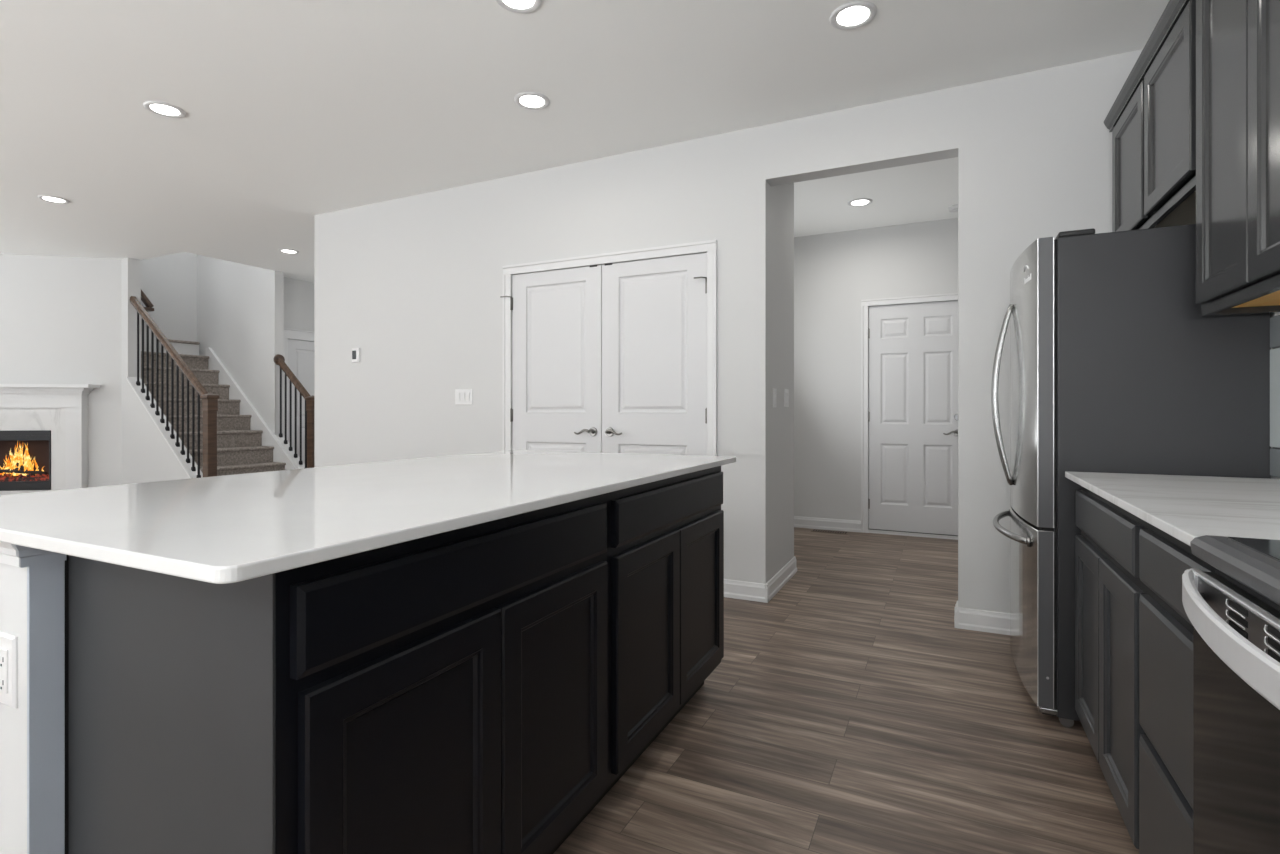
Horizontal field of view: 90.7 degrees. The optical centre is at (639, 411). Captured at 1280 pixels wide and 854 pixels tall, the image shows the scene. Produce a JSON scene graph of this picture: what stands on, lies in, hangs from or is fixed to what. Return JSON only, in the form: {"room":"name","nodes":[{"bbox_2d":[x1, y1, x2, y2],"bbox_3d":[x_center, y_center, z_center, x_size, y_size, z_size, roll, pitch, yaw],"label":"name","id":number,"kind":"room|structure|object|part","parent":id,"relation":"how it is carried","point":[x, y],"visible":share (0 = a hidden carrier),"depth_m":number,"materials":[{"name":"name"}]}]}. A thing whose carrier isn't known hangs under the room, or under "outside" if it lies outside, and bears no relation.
{"room":"kitchen","nodes":[
{"label":"kitchen","id":0,"kind":"room"},
{"bbox_2d":[0,563,26,853],"bbox_3d":[-0.643,0.647,1.915,0.137,0.893,1.905,0,0,26],"label":"wall","id":1,"kind":"structure","parent":0,"point":[13,579],"depth_m":1.05,"materials":[{"name":"grey paint"}]},
{"bbox_2d":[0,631,17,708],"bbox_3d":[-1.058,0.430,1.052,0.070,0.118,0.009,0,0,26],"label":"outlet","id":2,"kind":"object","parent":1,"relation":"attached to","point":[8,642],"visible":1,"depth_m":1.04,"materials":[{"name":"white plastic"}]},
{"bbox_2d":[0,647,7,693],"bbox_3d":[-1.059,0.430,1.051,0.036,0.072,0.004,0,0,26],"label":"receptacle","id":3,"kind":"object","parent":2,"relation":"attached to","point":[3,650],"depth_m":1.05,"materials":[{"name":"white plastic"}]},
{"bbox_2d":[0,542,20,566],"bbox_3d":[-0.659,0.226,1.909,0.161,0.050,1.929,0,0,26],"label":"trim","id":4,"kind":"structure","parent":1,"relation":"attached to","point":[9,553],"depth_m":1.03,"materials":[{"name":"white paint"}]},
{"bbox_2d":[15,545,67,853],"bbox_3d":[-0.979,0.647,1.036,0.024,0.893,0.082,0,0,26],"label":"pilaster","id":5,"kind":"object","parent":1,"relation":"attached to","point":[47,571],"visible":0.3,"depth_m":1.04,"materials":[{"name":"grey paint"}]},
{"bbox_3d":[-0.981,0.226,1.032,0.024,0.050,0.072,0,0,26],"label":"cap moulding","id":6,"kind":"part","parent":5,"relation":"part of","materials":[{"name":"grey paint"}]},
{"bbox_2d":[0,254,120,487],"bbox_3d":[-6.646,-0.276,6.684,2.104,2.740,0.120,0,0,-11],"label":"wall","id":7,"kind":"structure","parent":0,"point":[60,316],"depth_m":6.74,"materials":[{"name":"grey paint"}]},
{"bbox_2d":[0,384,100,494],"bbox_3d":[-6.726,0.406,6.505,1.940,1.375,0.200,0,0,-11],"label":"fireplace mantel","id":8,"kind":"object","parent":7,"relation":"attached to","point":[62,409],"visible":0.65,"depth_m":6.63,"materials":[{"name":"white paint"}]},
{"bbox_2d":[0,430,50,490],"bbox_3d":[-6.737,0.511,6.558,1.126,0.621,0.108,0,0,-11],"label":"electric fireplace","id":9,"kind":"object","parent":8,"relation":"in","point":[25,456],"visible":0.98,"depth_m":6.61,"materials":[{"name":"grey"}]},
{"bbox_2d":[0,384,100,393],"bbox_3d":[-6.726,-0.234,6.505,1.940,0.095,0.200,0,0,-11],"label":"mantel shelf","id":10,"kind":"object","parent":8,"relation":"attached to","point":[4,388],"depth_m":6.56,"materials":[{"name":"white paint"}]},
{"bbox_2d":[121,258,189,484],"bbox_3d":[-4.902,-0.276,6.555,1.640,2.740,0.120,0,0,26],"label":"wall","id":11,"kind":"structure","parent":0,"point":[151,458],"depth_m":6.76,"materials":[{"name":"grey paint"}]},
{"bbox_2d":[126,377,202,477],"bbox_3d":[-4.883,0.208,6.535,1.289,1.152,0.130,0,0,26],"label":"trim","id":12,"kind":"structure","parent":11,"relation":"attached to","point":[132,380],"depth_m":6.52,"materials":[{"name":"white paint"}]},
{"bbox_2d":[130,296,219,477],"bbox_3d":[-4.834,-0.073,6.511,1.459,2.335,0.120,0,0,26],"label":"stair railing","id":13,"kind":"object","parent":12,"relation":"on","point":[209,400],"visible":0.86,"depth_m":6.45,"materials":[{"name":"brown wood"}]},
{"bbox_3d":[-4.881,-0.683,6.534,1.354,1.115,0.068,0,0,26],"label":"handrail","id":14,"kind":"part","parent":13,"relation":"part of","materials":[{"name":"brown wood"}]},
{"bbox_3d":[-4.231,0.471,6.219,0.100,1.245,0.100,0,0,26],"label":"newel post","id":15,"kind":"part","parent":13,"relation":"part of","materials":[{"name":"brown wood"}]},
{"bbox_2d":[141,252,196,351],"bbox_3d":[-5.912,-1.406,7.656,0.120,5.000,1.220,0,0,26],"label":"wall","id":16,"kind":"structure","parent":0,"point":[169,282],"depth_m":7.80,"materials":[{"name":"grey paint"}]},
{"bbox_2d":[141,290,153,311],"bbox_3d":[-5.887,-1.366,7.440,0.114,0.351,0.258,0,0,26],"label":"wall handrail","id":17,"kind":"object","parent":16,"relation":"attached to","point":[144,299],"visible":0.5,"depth_m":7.47,"materials":[{"name":"brown wood"}]},
{"bbox_2d":[197,255,283,434],"bbox_3d":[-4.991,-1.406,7.804,1.650,5.000,0.110,0,0,26],"label":"wall","id":18,"kind":"structure","parent":0,"point":[240,307],"depth_m":7.62,"materials":[{"name":"grey paint"}]},
{"bbox_2d":[275,434,304,468],"bbox_3d":[-4.007,0.684,7.321,0.539,0.820,0.100,0,0,26],"label":"curb","id":19,"kind":"object","parent":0,"point":[280,439],"visible":0.21,"depth_m":7.33,"materials":[{"name":"white paint"}]},
{"bbox_2d":[274,354,313,467],"bbox_3d":[-3.977,0.211,7.307,0.689,1.766,0.132,0,0,26],"label":"stair railing","id":20,"kind":"object","parent":19,"relation":"on","point":[279,360],"visible":0.79,"depth_m":7.27,"materials":[{"name":"brown wood"}]},
{"bbox_3d":[-4.024,-0.389,7.329,0.586,0.524,0.068,0,0,26],"label":"handrail","id":21,"kind":"part","parent":20,"relation":"part of","materials":[{"name":"brown wood"}]},
{"bbox_3d":[-3.720,0.471,7.182,0.097,1.245,0.097,0,0,26],"label":"newel post","id":22,"kind":"part","parent":20,"relation":"part of","materials":[{"name":"brown wood"}]},
{"bbox_2d":[284,277,313,341],"bbox_3d":[-4.180,-0.276,8.250,0.120,2.740,1.400,0,0,26],"label":"wall","id":23,"kind":"structure","parent":0,"point":[298,294],"depth_m":7.92,"materials":[{"name":"grey paint"}]},
{"bbox_2d":[284,328,313,440],"bbox_3d":[-4.130,0.038,8.175,0.035,2.112,1.150,0,0,26],"label":"trim","id":24,"kind":"structure","parent":23,"relation":"attached to","point":[289,333],"depth_m":7.76,"materials":[{"name":"white paint"}]},
{"bbox_2d":[288,339,313,463],"bbox_3d":[-4.173,0.094,8.196,0.040,1.970,0.902,0,0,26],"label":"door","id":25,"kind":"structure","parent":23,"relation":"in","point":[300,353],"depth_m":7.94,"materials":[{"name":"white paint"}]},
{"bbox_2d":[0,0,1168,282],"bbox_3d":[-3.302,-1.706,3.268,10.906,0.120,9.900,0,0,26],"label":"ceiling","id":26,"kind":"structure","parent":0,"point":[296,111],"depth_m":3.22,"materials":[{"name":"white paint"}]},
{"bbox_2d":[37,195,69,203],"bbox_3d":[-4.544,-1.641,4.901,0.188,0.009,0.188,0,0,26],"label":"recessed light","id":27,"kind":"object","parent":26,"relation":"in","point":[49,198],"visible":1,"depth_m":4.89,"materials":[{"name":"white paint"}]},
{"bbox_2d":[43,197,64,201],"bbox_3d":[-4.544,-1.643,4.901,0.128,0.004,0.128,0,0,26],"label":"diffuser","id":28,"kind":"object","parent":27,"relation":"attached to","point":[50,199],"depth_m":4.90,"materials":[{"name":"white plastic"}]},
{"bbox_2d":[143,101,185,117],"bbox_3d":[-2.587,-1.641,3.442,0.188,0.009,0.188,0,0,26],"label":"recessed light","id":29,"kind":"object","parent":26,"relation":"in","point":[165,109],"visible":1,"depth_m":3.44,"materials":[{"name":"white paint"}]},
{"bbox_2d":[150,104,178,115],"bbox_3d":[-2.587,-1.643,3.442,0.128,0.004,0.128,0,0,26],"label":"diffuser","id":30,"kind":"object","parent":29,"relation":"attached to","point":[160,109],"depth_m":3.44,"materials":[{"name":"white plastic"}]},
{"bbox_2d":[279,249,298,253],"bbox_3d":[-3.604,-1.641,6.492,0.188,0.009,0.188,0,0,26],"label":"recessed light","id":31,"kind":"object","parent":26,"relation":"in","point":[289,251],"visible":1,"depth_m":6.49,"materials":[{"name":"white paint"}]},
{"bbox_2d":[282,250,295,252],"bbox_3d":[-3.604,-1.643,6.492,0.128,0.004,0.128,0,0,26],"label":"diffuser","id":32,"kind":"object","parent":31,"relation":"attached to","point":[284,251],"depth_m":6.49,"materials":[{"name":"white plastic"}]},
{"bbox_2d":[496,0,541,12],"bbox_3d":[-0.484,-1.641,2.513,0.188,0.009,0.188,0,0,26],"label":"recessed light","id":33,"kind":"object","parent":26,"relation":"in","point":[517,6],"visible":1,"depth_m":2.55,"materials":[{"name":"white paint"}]},
{"bbox_2d":[503,0,533,8],"bbox_3d":[-0.484,-1.643,2.513,0.128,0.004,0.128,0,0,26],"label":"diffuser","id":34,"kind":"object","parent":33,"relation":"attached to","point":[507,4],"depth_m":2.55,"materials":[{"name":"white plastic"}]},
{"bbox_2d":[514,92,549,109],"bbox_3d":[-0.572,-1.641,3.348,0.188,0.009,0.188,0,0,26],"label":"recessed light","id":35,"kind":"object","parent":26,"relation":"in","point":[527,100],"visible":1,"depth_m":3.34,"materials":[{"name":"white paint"}]},
{"bbox_2d":[520,95,543,106],"bbox_3d":[-0.572,-1.643,3.348,0.128,0.004,0.128,0,0,26],"label":"diffuser","id":36,"kind":"object","parent":35,"relation":"attached to","point":[525,100],"depth_m":3.35,"materials":[{"name":"white plastic"}]},
{"bbox_2d":[830,0,876,29],"bbox_3d":[0.885,-1.641,2.626,0.188,0.009,0.188,0,0,26],"label":"recessed light","id":37,"kind":"object","parent":26,"relation":"in","point":[854,14],"visible":1,"depth_m":2.62,"materials":[{"name":"white paint"}]},
{"bbox_2d":[837,6,868,25],"bbox_3d":[0.885,-1.643,2.626,0.128,0.004,0.128,0,0,26],"label":"diffuser","id":38,"kind":"object","parent":37,"relation":"attached to","point":[848,15],"depth_m":2.63,"materials":[{"name":"white plastic"}]},
{"bbox_2d":[847,198,872,206],"bbox_3d":[1.730,-1.641,4.972,0.188,0.009,0.188,0,0,26],"label":"recessed light","id":39,"kind":"object","parent":26,"relation":"in","point":[860,201],"visible":1,"depth_m":4.96,"materials":[{"name":"white paint"}]},
{"bbox_2d":[851,200,868,204],"bbox_3d":[1.730,-1.643,4.972,0.128,0.004,0.128,0,0,26],"label":"diffuser","id":40,"kind":"object","parent":39,"relation":"attached to","point":[853,202],"depth_m":4.97,"materials":[{"name":"white plastic"}]},
{"bbox_2d":[948,204,957,211],"bbox_3d":[2.550,-1.628,5.087,0.124,0.036,0.124,0,0,26],"label":"smoke detector","id":41,"kind":"object","parent":26,"relation":"attached to","point":[954,208],"visible":0.57,"depth_m":5.07,"materials":[{"name":"white plastic"}]},
{"bbox_2d":[314,49,1142,612],"bbox_3d":[-0.150,-0.276,4.125,5.681,2.740,0.125,0,0,26],"label":"wall","id":42,"kind":"structure","parent":0,"point":[414,283],"depth_m":3.72,"materials":[{"name":"grey paint"}]},
{"bbox_2d":[352,348,359,362],"bbox_3d":[-2.285,-0.451,5.081,0.085,0.115,0.016,0,0,26],"label":"thermostat","id":43,"kind":"object","parent":42,"relation":"attached to","point":[355,351],"visible":1,"depth_m":5.07,"materials":[{"name":"white plastic"}]},
{"bbox_2d":[455,389,472,404],"bbox_3d":[-1.285,-0.104,4.599,0.162,0.115,0.013,0,0,26],"label":"light switch","id":44,"kind":"object","parent":42,"relation":"attached to","point":[462,396],"visible":1,"depth_m":4.59,"materials":[{"name":"white plastic"}]},
{"bbox_2d":[500,265,601,451],"bbox_3d":[-0.615,0.064,4.271,0.792,2.037,0.097,0,0,26],"label":"door","id":45,"kind":"structure","parent":42,"relation":"in","point":[557,314],"depth_m":4.26,"materials":[{"name":"white paint"}]},
{"bbox_3d":[-0.358,0.134,4.127,0.146,0.062,0.062,0,0,26],"label":"handle","id":46,"kind":"part","parent":45,"relation":"part of","materials":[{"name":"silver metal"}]},
{"bbox_2d":[503,239,716,455],"bbox_3d":[-0.252,0.038,4.095,1.571,2.112,0.018,0,0,26],"label":"trim","id":47,"kind":"structure","parent":42,"relation":"attached to","point":[709,246],"depth_m":3.95,"materials":[{"name":"white paint"}]},
{"bbox_2d":[602,253,706,455],"bbox_3d":[0.077,0.064,3.935,0.737,2.037,0.097,0,0,26],"label":"door","id":48,"kind":"structure","parent":42,"relation":"in","point":[654,311],"depth_m":3.95,"materials":[{"name":"white paint"}]},
{"bbox_3d":[-0.170,0.134,4.035,0.146,0.062,0.062,0,0,26],"label":"handle","id":49,"kind":"part","parent":48,"relation":"part of","materials":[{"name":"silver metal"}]},
{"bbox_2d":[724,579,768,602],"bbox_3d":[0.595,1.043,3.684,0.307,0.102,0.018,0,0,26],"label":"baseboard","id":50,"kind":"structure","parent":42,"relation":"attached to","point":[736,589],"depth_m":3.67,"materials":[{"name":"white paint"}]},
{"bbox_2d":[954,601,1009,634],"bbox_3d":[2.011,1.043,3.067,0.869,0.102,0.143,0,0,26],"label":"baseboard","id":51,"kind":"structure","parent":42,"relation":"attached to","point":[964,618],"depth_m":3.14,"materials":[{"name":"white paint"}]},
{"bbox_2d":[771,183,793,577],"bbox_3d":[0.859,-0.276,4.056,0.120,2.740,0.631,0,0,26],"label":"wall","id":52,"kind":"structure","parent":0,"point":[782,196],"depth_m":3.99,"materials":[{"name":"grey paint"}]},
{"bbox_2d":[773,388,776,406],"bbox_3d":[0.817,-0.081,3.816,0.013,0.115,0.070,0,0,26],"label":"light switch","id":53,"kind":"object","parent":52,"relation":"attached to","point":[774,389],"visible":1,"depth_m":3.80,"materials":[{"name":"white plastic"}]},
{"bbox_2d":[765,556,796,602],"bbox_3d":[0.894,1.043,3.970,0.018,0.102,0.792,0,0,26],"label":"baseboard","id":54,"kind":"structure","parent":52,"relation":"attached to","point":[784,575],"depth_m":3.92,"materials":[{"name":"white paint"}]},
{"bbox_2d":[784,389,788,406],"bbox_3d":[0.952,-0.086,4.095,0.013,0.115,0.116,0,0,26],"label":"light switch","id":55,"kind":"object","parent":52,"relation":"attached to","point":[786,391],"visible":1,"depth_m":4.07,"materials":[{"name":"white plastic"}]},
{"bbox_2d":[553,527,1138,853],"bbox_3d":[-3.302,1.134,3.268,10.906,0.080,9.900,0,0,26],"label":"floor","id":56,"kind":"structure","parent":0,"point":[846,711],"depth_m":2.08,"materials":[{"name":"brown wood"}]},
{"bbox_2d":[141,339,298,475],"bbox_3d":[-4.874,0.110,7.138,2.197,1.968,0.984,0,0,26],"label":"staircase","id":57,"kind":"structure","parent":56,"relation":"on","point":[246,444],"depth_m":7.30,"materials":[{"name":"carpet"}]},
{"bbox_2d":[68,493,607,853],"bbox_3d":[-0.522,0.647,1.364,0.560,0.893,0.916,0,0,26],"label":"base cabinet","id":58,"kind":"object","parent":56,"relation":"on","point":[446,692],"depth_m":1.01,"materials":[{"name":"black paint"}]},
{"bbox_3d":[-0.728,0.647,0.957,0.536,0.893,0.004,0,0,26],"label":"end panel","id":59,"kind":"part","parent":58,"relation":"part of","materials":[{"name":"grey wood"}]},
{"bbox_3d":[-0.371,0.677,1.056,0.019,0.578,0.421,0,0,26],"label":"door","id":60,"kind":"part","parent":58,"relation":"part of","materials":[{"name":"black paint"}]},
{"bbox_3d":[-0.279,0.300,1.246,0.019,0.126,0.866,0,0,26],"label":"drawer","id":61,"kind":"part","parent":58,"relation":"part of","materials":[{"name":"black paint"}]},
{"bbox_3d":[-0.184,0.677,1.442,0.019,0.578,0.429,0,0,26],"label":"door","id":62,"kind":"part","parent":58,"relation":"part of","materials":[{"name":"black paint"}]},
{"bbox_2d":[583,466,723,819],"bbox_3d":[-0.118,0.647,2.198,0.560,0.893,0.937,0,0,26],"label":"base cabinet","id":63,"kind":"object","parent":56,"relation":"on","point":[665,538],"visible":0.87,"depth_m":1.94,"materials":[{"name":"black paint"}]},
{"bbox_2d":[0,450,735,583],"bbox_3d":[-0.532,0.190,1.849,1.080,0.020,1.978,0,0,26],"label":"countertop","id":64,"kind":"structure","parent":63,"relation":"on","point":[225,529],"depth_m":1.20,"materials":[{"name":"white stone"}]},
{"bbox_3d":[0.028,0.677,1.879,0.019,0.578,0.437,0,0,26],"label":"door","id":65,"kind":"part","parent":63,"relation":"part of","materials":[{"name":"black paint"}]},
{"bbox_3d":[0.126,0.300,2.081,0.019,0.126,0.895,0,0,26],"label":"drawer","id":66,"kind":"part","parent":63,"relation":"part of","materials":[{"name":"black paint"}]},
{"bbox_3d":[0.223,0.677,2.281,0.019,0.578,0.450,0,0,26],"label":"door","id":67,"kind":"part","parent":63,"relation":"part of","materials":[{"name":"black paint"}]},
{"bbox_2d":[811,529,848,533],"bbox_3d":[1.720,1.091,5.726,0.320,0.006,0.085,0,0,26],"label":"floor vent","id":68,"kind":"object","parent":56,"relation":"in","point":[813,530],"visible":1,"depth_m":5.72,"materials":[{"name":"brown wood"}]},
{"bbox_2d":[1075,486,1146,848],"bbox_3d":[1.512,0.657,1.645,0.522,0.873,0.765,0,0,26],"label":"base cabinet","id":69,"kind":"object","parent":56,"relation":"on","point":[1109,587],"visible":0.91,"depth_m":1.68,"materials":[{"name":"black wood"}]},
{"bbox_3d":[1.367,0.697,1.923,0.019,0.578,0.362,0,0,26],"label":"door","id":70,"kind":"part","parent":69,"relation":"part of","materials":[{"name":"grey paint"}]},
{"bbox_3d":[1.288,0.319,1.760,0.019,0.118,0.724,0,0,26],"label":"drawer","id":71,"kind":"part","parent":69,"relation":"part of","materials":[{"name":"grey paint"}]},
{"bbox_3d":[1.303,0.608,1.746,0.019,0.773,0.765,0,0,26],"label":"frame","id":72,"kind":"part","parent":69,"relation":"part of","materials":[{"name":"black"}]},
{"bbox_3d":[1.206,0.697,1.589,0.019,0.578,0.372,0,0,26],"label":"door","id":73,"kind":"part","parent":69,"relation":"part of","materials":[{"name":"grey paint"}]},
{"bbox_2d":[1065,471,1279,545],"bbox_3d":[1.402,0.211,1.445,0.548,0.020,1.224,0,0,26],"label":"countertop","id":74,"kind":"structure","parent":69,"relation":"on","point":[1186,508],"depth_m":1.41,"materials":[{"name":"white stone"}]},
{"bbox_2d":[991,224,1270,726],"bbox_3d":[1.813,0.236,2.513,0.727,1.716,0.925,0,0,26],"label":"refrigerator","id":75,"kind":"object","parent":56,"relation":"on","point":[1116,366],"visible":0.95,"depth_m":2.14,"materials":[{"name":"metal"}]},
{"bbox_3d":[1.538,-0.069,2.687,0.080,0.750,0.020,0,0,26],"label":"handle","id":76,"kind":"part","parent":75,"relation":"part of","materials":[{"name":"silver metal"}]},
{"bbox_3d":[1.508,-0.069,2.626,0.080,0.750,0.020,0,0,26],"label":"handle","id":77,"kind":"part","parent":75,"relation":"part of","materials":[{"name":"silver metal"}]},
{"bbox_3d":[1.695,-0.100,2.830,0.088,1.012,0.458,0,0,26],"label":"door","id":78,"kind":"part","parent":75,"relation":"part of","materials":[{"name":"silver metal"}]},
{"bbox_3d":[1.538,0.476,2.649,0.101,0.040,0.760,0,0,26],"label":"handle","id":79,"kind":"part","parent":75,"relation":"part of","materials":[{"name":"silver metal"}]},
{"bbox_3d":[1.494,-0.100,2.414,0.088,1.012,0.458,0,0,26],"label":"door","id":80,"kind":"part","parent":75,"relation":"part of","materials":[{"name":"silver metal"}]},
{"bbox_3d":[1.595,0.724,2.622,0.088,0.616,0.920,0,0,26],"label":"freezer drawer","id":81,"kind":"part","parent":75,"relation":"part of","materials":[{"name":"silver metal"}]},
{"bbox_2d":[1139,523,1215,853],"bbox_3d":[1.246,0.657,1.096,0.522,0.873,0.454,0,0,26],"label":"base cabinet","id":82,"kind":"object","parent":56,"relation":"on","point":[1165,628],"visible":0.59,"depth_m":1.24,"materials":[{"name":"black wood"}]},
{"bbox_3d":[1.019,0.850,1.205,0.019,0.272,0.427,0,0,26],"label":"drawer","id":83,"kind":"part","parent":82,"relation":"part of","materials":[{"name":"grey paint"}]},
{"bbox_3d":[1.019,0.549,1.205,0.019,0.290,0.427,0,0,26],"label":"drawer","id":84,"kind":"part","parent":82,"relation":"part of","materials":[{"name":"grey paint"}]},
{"bbox_3d":[1.036,0.608,1.197,0.019,0.773,0.454,0,0,26],"label":"frame","id":85,"kind":"part","parent":82,"relation":"part of","materials":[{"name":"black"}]},
{"bbox_3d":[1.019,0.317,1.205,0.019,0.114,0.427,0,0,26],"label":"drawer","id":86,"kind":"part","parent":82,"relation":"part of","materials":[{"name":"grey paint"}]},
{"bbox_2d":[1182,535,1279,853],"bbox_3d":[0.931,0.636,0.570,0.602,0.915,0.758,0,0,26],"label":"range","id":87,"kind":"object","parent":56,"relation":"on","point":[1233,611],"visible":1,"depth_m":0.85,"materials":[{"name":"metal"}]},
{"bbox_3d":[0.690,0.271,0.687,0.068,0.043,0.730,0,0,26],"label":"oven handle","id":88,"kind":"part","parent":87,"relation":"part of","materials":[{"name":"silver metal"}]},
{"bbox_2d":[1190,535,1279,605],"bbox_3d":[0.960,0.215,0.556,0.538,0.042,0.758,0,0,26],"label":"cooktop","id":89,"kind":"object","parent":87,"relation":"in","point":[1253,563],"depth_m":0.88,"materials":[{"name":"grey"}]},
{"bbox_3d":[0.732,0.599,0.666,0.028,0.540,0.750,0,0,26],"label":"oven glass","id":90,"kind":"part","parent":87,"relation":"part of","materials":[{"name":"black glass"}]},
{"bbox_3d":[0.731,0.291,0.667,0.030,0.076,0.750,0,0,26],"label":"oven door","id":91,"kind":"part","parent":87,"relation":"part of","materials":[{"name":"silver metal"}]},
{"bbox_2d":[794,218,957,537],"bbox_3d":[2.121,-0.276,5.728,3.220,2.740,0.120,0,0,26],"label":"wall","id":92,"kind":"structure","parent":0,"point":[833,272],"depth_m":5.80,"materials":[{"name":"grey paint"}]},
{"bbox_2d":[794,516,860,531],"bbox_3d":[1.635,1.043,5.888,0.806,0.102,0.018,0,0,26],"label":"baseboard","id":93,"kind":"structure","parent":92,"relation":"attached to","point":[800,522],"depth_m":5.84,"materials":[{"name":"white paint"}]},
{"bbox_2d":[861,293,957,532],"bbox_3d":[2.404,0.044,5.514,0.900,2.100,0.018,0,0,26],"label":"trim","id":94,"kind":"structure","parent":92,"relation":"attached to","point":[865,303],"depth_m":5.69,"materials":[{"name":"white paint"}]},
{"bbox_2d":[868,301,957,535],"bbox_3d":[2.404,0.069,5.526,0.795,2.026,0.102,0,0,26],"label":"door","id":95,"kind":"structure","parent":92,"relation":"in","point":[913,411],"depth_m":5.54,"materials":[{"name":"white paint"}]},
{"bbox_3d":[2.659,0.184,5.380,0.146,0.062,0.062,0,0,26],"label":"handle","id":96,"kind":"part","parent":95,"relation":"part of","materials":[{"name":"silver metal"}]},
{"bbox_2d":[868,531,957,539],"bbox_3d":[2.434,1.088,5.576,0.784,0.012,0.122,0,0,26],"label":"trim","id":97,"kind":"structure","parent":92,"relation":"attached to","point":[868,531],"depth_m":5.52,"materials":[{"name":"white paint"}]},
{"bbox_2d":[1271,312,1279,478],"bbox_3d":[0.931,-0.276,-0.294,0.120,2.740,6.884,0,0,26],"label":"wall","id":98,"kind":"structure","parent":0,"point":[1273,314],"depth_m":1.94,"materials":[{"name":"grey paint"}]},
{"bbox_2d":[1112,0,1195,231],"bbox_3d":[2.030,-1.004,2.373,0.224,0.595,1.078,0,0,26],"label":"upper cabinet","id":99,"kind":"object","parent":98,"relation":"attached to","point":[1154,137],"visible":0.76,"depth_m":2.28,"materials":[{"name":"grey paint"}]},
{"bbox_3d":[2.057,-1.014,2.663,0.019,0.533,0.483,0,0,26],"label":"door","id":100,"kind":"part","parent":99,"relation":"part of","materials":[{"name":"grey paint"}]},
{"bbox_2d":[1104,0,1189,131],"bbox_3d":[1.760,-1.315,2.078,0.044,0.052,1.875,0,0,26],"label":"crown molding","id":101,"kind":"structure","parent":99,"relation":"attached to","point":[1174,9],"depth_m":2.35,"materials":[{"name":"grey paint"}]},
{"bbox_3d":[1.955,-1.004,2.409,0.019,0.595,1.078,0,0,26],"label":"frame","id":102,"kind":"part","parent":99,"relation":"part of","materials":[{"name":"grey paint"}]},
{"bbox_3d":[1.827,-1.014,2.188,0.019,0.533,0.508,0,0,26],"label":"door","id":103,"kind":"part","parent":99,"relation":"part of","materials":[{"name":"grey paint"}]},
{"bbox_2d":[1196,0,1279,315],"bbox_3d":[1.625,-0.795,1.536,0.224,1.011,0.773,0,0,26],"label":"upper cabinet","id":104,"kind":"object","parent":98,"relation":"attached to","point":[1238,41],"visible":1,"depth_m":1.68,"materials":[{"name":"grey paint"}]},
{"bbox_3d":[1.615,-0.802,1.751,0.019,0.957,0.364,0,0,26],"label":"door","id":105,"kind":"part","parent":104,"relation":"part of","materials":[{"name":"grey paint"}]},
{"bbox_3d":[1.550,-0.795,1.573,0.019,1.011,0.773,0,0,26],"label":"frame","id":106,"kind":"part","parent":104,"relation":"part of","materials":[{"name":"grey paint"}]},
{"bbox_3d":[1.453,-0.802,1.416,0.019,0.957,0.372,0,0,26],"label":"door","id":107,"kind":"part","parent":104,"relation":"part of","materials":[{"name":"grey paint"}]},
{"bbox_2d":[1270,315,1279,477],"bbox_3d":[1.412,-0.044,0.851,0.012,0.489,2.422,0,0,26],"label":"backsplash","id":108,"kind":"structure","parent":98,"relation":"attached to","point":[1274,321],"depth_m":1.91,"materials":[{"name":"grey tile"}]}
]}

